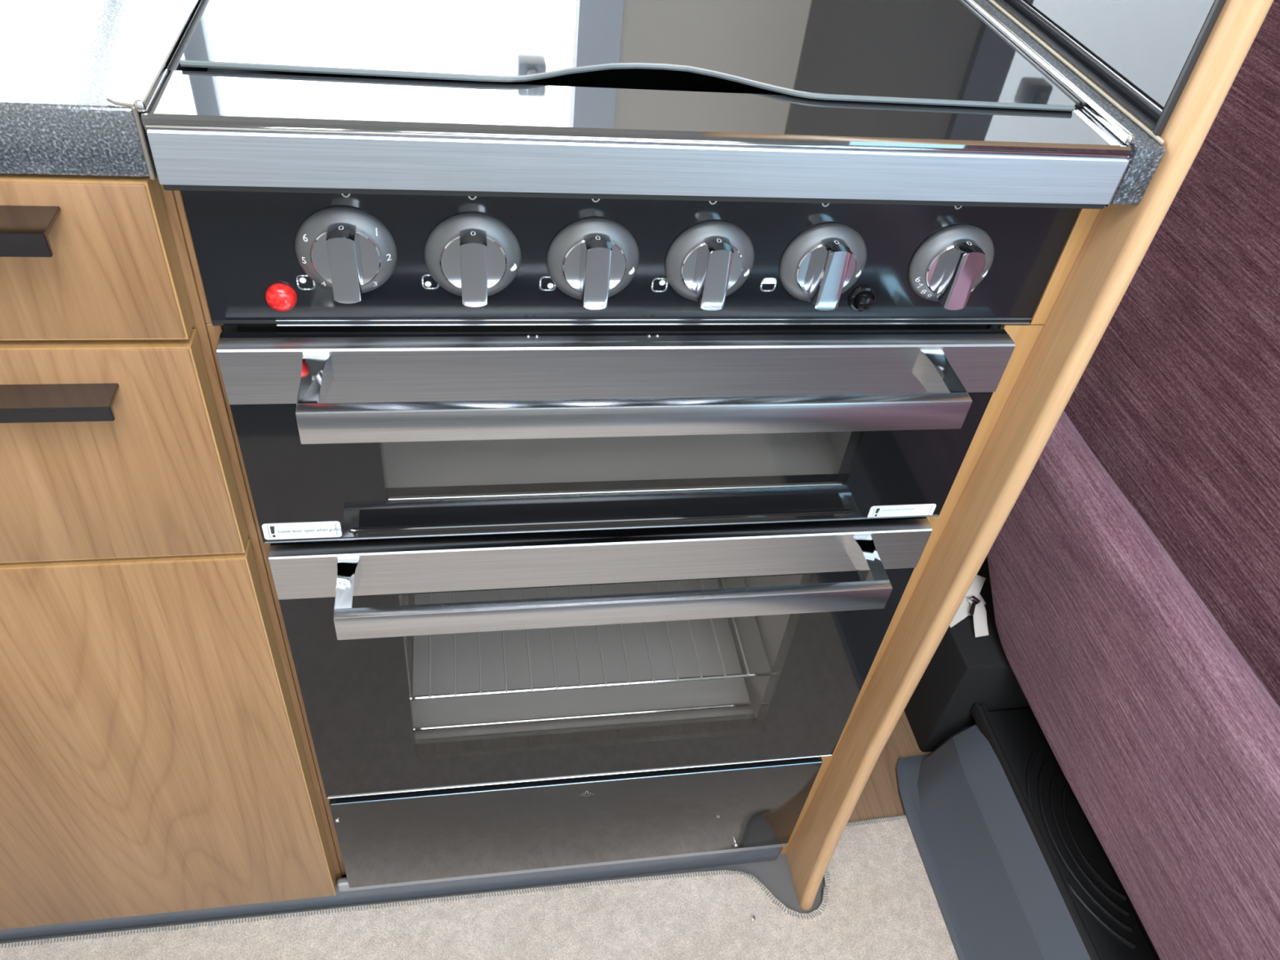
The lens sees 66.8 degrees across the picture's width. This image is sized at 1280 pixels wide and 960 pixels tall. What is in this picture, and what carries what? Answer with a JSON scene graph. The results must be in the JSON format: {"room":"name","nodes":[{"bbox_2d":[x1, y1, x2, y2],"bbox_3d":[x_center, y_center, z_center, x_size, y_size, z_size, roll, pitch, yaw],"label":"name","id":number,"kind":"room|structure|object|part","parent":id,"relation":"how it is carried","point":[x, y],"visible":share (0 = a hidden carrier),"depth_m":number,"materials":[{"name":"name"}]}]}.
{"room":"camper van interior","nodes":[
{"label":"camper van interior","id":0,"kind":"room"},
{"bbox_2d":[0,853,823,943],"bbox_3d":[-0.118,0.798,0.734,3.250,0.040,2.220,-2,44,-10],"label":"baseboard trim","id":1,"kind":"structure","parent":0,"point":[775,875],"depth_m":1.10,"materials":[{"name":"grey plastic"}]},
{"bbox_2d":[0,173,346,929],"bbox_3d":[-0.488,-0.016,0.877,0.384,0.802,0.546,-2,44,-10],"label":"drawer unit","id":2,"kind":"object","parent":1,"relation":"on","point":[157,754],"visible":0.73,"depth_m":0.66,"materials":[{"name":"brown wood"}]},
{"bbox_3d":[-0.408,-0.113,0.434,0.270,0.012,0.026,-2,44,-10],"label":"drawer pull","id":3,"kind":"part","parent":2,"relation":"part of","materials":[{"name":"grey"}]},
{"bbox_3d":[-0.420,-0.039,0.508,0.270,0.010,0.020,-2,44,-10],"label":"drawer pull","id":4,"kind":"part","parent":2,"relation":"part of","materials":[{"name":"grey"}]},
{"bbox_3d":[-0.424,-0.109,0.467,0.370,0.089,0.019,-2,44,-10],"label":"drawer","id":5,"kind":"part","parent":2,"relation":"part of","materials":[{"name":"brown wood"}]},
{"bbox_2d":[0,0,187,180],"bbox_3d":[-0.711,-0.338,0.572,0.896,0.037,0.572,-2,44,-10],"label":"countertop","id":6,"kind":"structure","parent":2,"relation":"on","point":[73,73],"depth_m":0.46,"materials":[{"name":"grey stone"}]},
{"bbox_3d":[-0.437,-0.012,0.558,0.370,0.164,0.019,-2,44,-10],"label":"drawer","id":7,"kind":"part","parent":2,"relation":"part of","materials":[{"name":"brown wood"}]},
{"bbox_3d":[-0.471,0.239,0.794,0.370,0.515,0.019,-2,44,-10],"label":"cupboard door","id":8,"kind":"part","parent":2,"relation":"part of","materials":[{"name":"brown wood"}]},
{"bbox_2d":[0,840,789,941],"bbox_3d":[-0.565,0.441,0.973,1.478,0.065,0.015,-2,44,-10],"label":"baseboard","id":9,"kind":"structure","parent":1,"relation":"on","point":[345,895],"depth_m":1.04,"materials":[{"name":"grey"}]},
{"bbox_2d":[0,813,958,959],"bbox_3d":[-0.589,0.722,0.711,2.021,0.009,0.831,-2,44,-10],"label":"carpet","id":10,"kind":"object","parent":1,"relation":"on","point":[879,902],"visible":0.93,"depth_m":1.05,"materials":[{"name":"grey carpet"}]},
{"bbox_2d":[133,0,1134,887],"bbox_3d":[-0.058,-0.052,0.949,0.503,0.842,0.623,-2,44,-10],"label":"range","id":11,"kind":"object","parent":1,"relation":"on","point":[504,294],"visible":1,"depth_m":0.57,"materials":[{"name":"brushed steel"},{"name":"black glass"}]},
{"bbox_3d":[-0.265,-0.364,0.636,0.005,0.006,0.577,-2,44,-10],"label":"rail","id":12,"kind":"part","parent":11,"relation":"part of","materials":[{"name":"silver metal"}]},
{"bbox_3d":[-0.158,-0.121,0.521,0.053,0.053,0.007,-2,44,-10],"label":"control knob","id":13,"kind":"part","parent":11,"relation":"part of","materials":[{"name":"grey metal"}]},
{"bbox_3d":[-0.092,-0.122,0.534,0.053,0.053,0.007,-2,44,-10],"label":"control knob","id":14,"kind":"part","parent":11,"relation":"part of","materials":[{"name":"grey metal"}]},
{"bbox_2d":[412,578,753,731],"bbox_3d":[-0.075,0.110,1.037,0.327,0.005,0.336,-2,44,-10],"label":"baking tray","id":15,"kind":"object","parent":11,"relation":"in","point":[611,701],"visible":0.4,"depth_m":0.96,"materials":[{"name":"grey metal"}]},
{"bbox_2d":[402,577,773,700],"bbox_3d":[-0.067,0.062,0.984,0.335,0.006,0.352,-2,44,-10],"label":"wire shelf","id":16,"kind":"object","parent":11,"relation":"in","point":[677,679],"visible":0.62,"depth_m":0.88,"materials":[{"name":"silver metal"}]},
{"bbox_3d":[-0.026,-0.123,0.547,0.053,0.053,0.007,-2,44,-10],"label":"control knob","id":17,"kind":"part","parent":11,"relation":"part of","materials":[{"name":"grey metal"}]},
{"bbox_2d":[267,516,932,798],"bbox_3d":[-0.057,0.033,0.927,0.474,0.320,0.475,-2,44,-10],"label":"oven","id":18,"kind":"object","parent":11,"relation":"in","point":[824,596],"depth_m":0.74,"materials":[{"name":"glass"}]},
{"bbox_3d":[-0.006,-0.028,0.630,0.476,0.155,0.016,-2,44,-10],"label":"grill door","id":19,"kind":"part","parent":11,"relation":"part of","materials":[{"name":"black glass"}]},
{"bbox_3d":[-0.026,-0.381,0.690,0.476,0.003,0.519,-2,44,-10],"label":"glass lid","id":20,"kind":"part","parent":11,"relation":"part of","materials":[{"name":"black"}]},
{"bbox_3d":[0.012,-0.131,0.555,0.500,0.098,0.007,-2,44,-10],"label":"control panel","id":21,"kind":"part","parent":11,"relation":"part of","materials":[{"name":"black metal"}]},
{"bbox_3d":[0.004,-0.051,0.562,0.384,0.022,0.052,-2,44,-10],"label":"door handle","id":22,"kind":"part","parent":11,"relation":"part of","materials":[{"name":"metal"}]},
{"bbox_2d":[141,0,1131,157],"bbox_3d":[-0.024,-0.358,0.691,0.494,0.031,0.578,-2,44,-10],"label":"cooktop","id":23,"kind":"object","parent":11,"relation":"in","point":[230,78],"depth_m":0.51,"materials":[{"name":"black"}]},
{"bbox_3d":[0.019,-0.157,0.490,0.494,0.026,0.006,-2,44,-10],"label":"trim","id":24,"kind":"part","parent":11,"relation":"part of","materials":[{"name":"metal"}]},
{"bbox_3d":[0.041,-0.124,0.559,0.053,0.053,0.007,-2,44,-10],"label":"control knob","id":25,"kind":"part","parent":11,"relation":"part of","materials":[{"name":"grey metal"}]},
{"bbox_3d":[0.109,-0.126,0.572,0.053,0.053,0.007,-2,44,-10],"label":"control knob","id":26,"kind":"part","parent":11,"relation":"part of","materials":[{"name":"grey metal"}]},
{"bbox_3d":[0.189,-0.129,0.586,0.053,0.053,0.007,-2,44,-10],"label":"control knob","id":27,"kind":"part","parent":11,"relation":"part of","materials":[{"name":"grey metal"}]},
{"bbox_3d":[0.219,-0.379,0.723,0.004,0.006,0.577,-2,44,-10],"label":"rail","id":28,"kind":"part","parent":11,"relation":"part of","materials":[{"name":"silver metal"}]},
{"bbox_2d":[848,710,931,822],"bbox_3d":[0.495,0.230,1.397,0.676,0.003,0.580,-2,44,-10],"label":"wood panel","id":29,"kind":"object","parent":1,"relation":"on","point":[879,797],"depth_m":1.21,"materials":[{"name":"brown wood"}]},
{"bbox_2d":[779,0,1273,910],"bbox_3d":[0.244,-0.440,0.655,0.047,1.936,0.638,-2,44,-10],"label":"end panel","id":30,"kind":"object","parent":1,"relation":"on","point":[1173,64],"visible":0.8,"depth_m":0.62,"materials":[{"name":"brown wood"}]},
{"bbox_2d":[975,0,1165,204],"bbox_3d":[0.230,-0.366,0.736,0.018,0.036,0.580,-2,44,-10],"label":"countertop","id":31,"kind":"structure","parent":30,"relation":"attached to","point":[1146,153],"depth_m":0.55,"materials":[{"name":"grey stone"}]},
{"bbox_3d":[0.275,-0.665,0.476,0.003,0.759,0.582,-2,44,-10],"label":"splash glass","id":32,"kind":"part","parent":30,"relation":"part of","materials":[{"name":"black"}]},
{"bbox_3d":[0.319,-0.463,0.268,0.004,0.760,0.003,-2,44,-10],"label":"edge trim","id":33,"kind":"part","parent":30,"relation":"part of","materials":[{"name":"grey"}]},
{"bbox_2d":[895,703,1157,959],"bbox_3d":[0.476,0.676,0.837,0.166,0.116,1.057,-2,44,-10],"label":"step","id":34,"kind":"structure","parent":1,"relation":"on","point":[1015,868],"depth_m":1.08,"materials":[{"name":"grey plastic"}]},
{"bbox_2d":[974,708,1157,959],"bbox_3d":[0.524,0.681,0.852,0.066,0.098,1.057,-2,44,-10],"label":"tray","id":35,"kind":"object","parent":34,"relation":"on","point":[1117,934],"depth_m":1.07,"materials":[{"name":"black plastic"}]},
{"bbox_2d":[904,556,1158,959],"bbox_3d":[0.711,0.387,0.992,0.603,0.371,1.405,-2,44,-10],"label":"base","id":36,"kind":"object","parent":1,"relation":"on","point":[970,666],"visible":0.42,"depth_m":1.18,"materials":[{"name":"black plastic"}]},
{"bbox_3d":[0.401,0.156,1.172,0.006,0.006,0.019,20,44,13],"label":"zip pull","id":37,"kind":"part","parent":36,"relation":"part of","materials":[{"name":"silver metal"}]},
{"bbox_2d":[986,411,1279,959],"bbox_3d":[0.515,0.371,0.790,0.075,0.257,1.200,-2,44,-10],"label":"seat cushion","id":38,"kind":"object","parent":36,"relation":"on","point":[1165,737],"visible":0.85,"depth_m":0.90,"materials":[{"name":"purple fabric"}]},
{"bbox_2d":[1063,0,1279,711],"bbox_3d":[0.764,-0.013,0.581,0.340,1.125,1.457,-2,44,-10],"label":"cushion","id":39,"kind":"object","parent":36,"relation":"on","point":[1178,397],"visible":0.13,"depth_m":1.00,"materials":[{"name":"purple fabric"}]}
]}

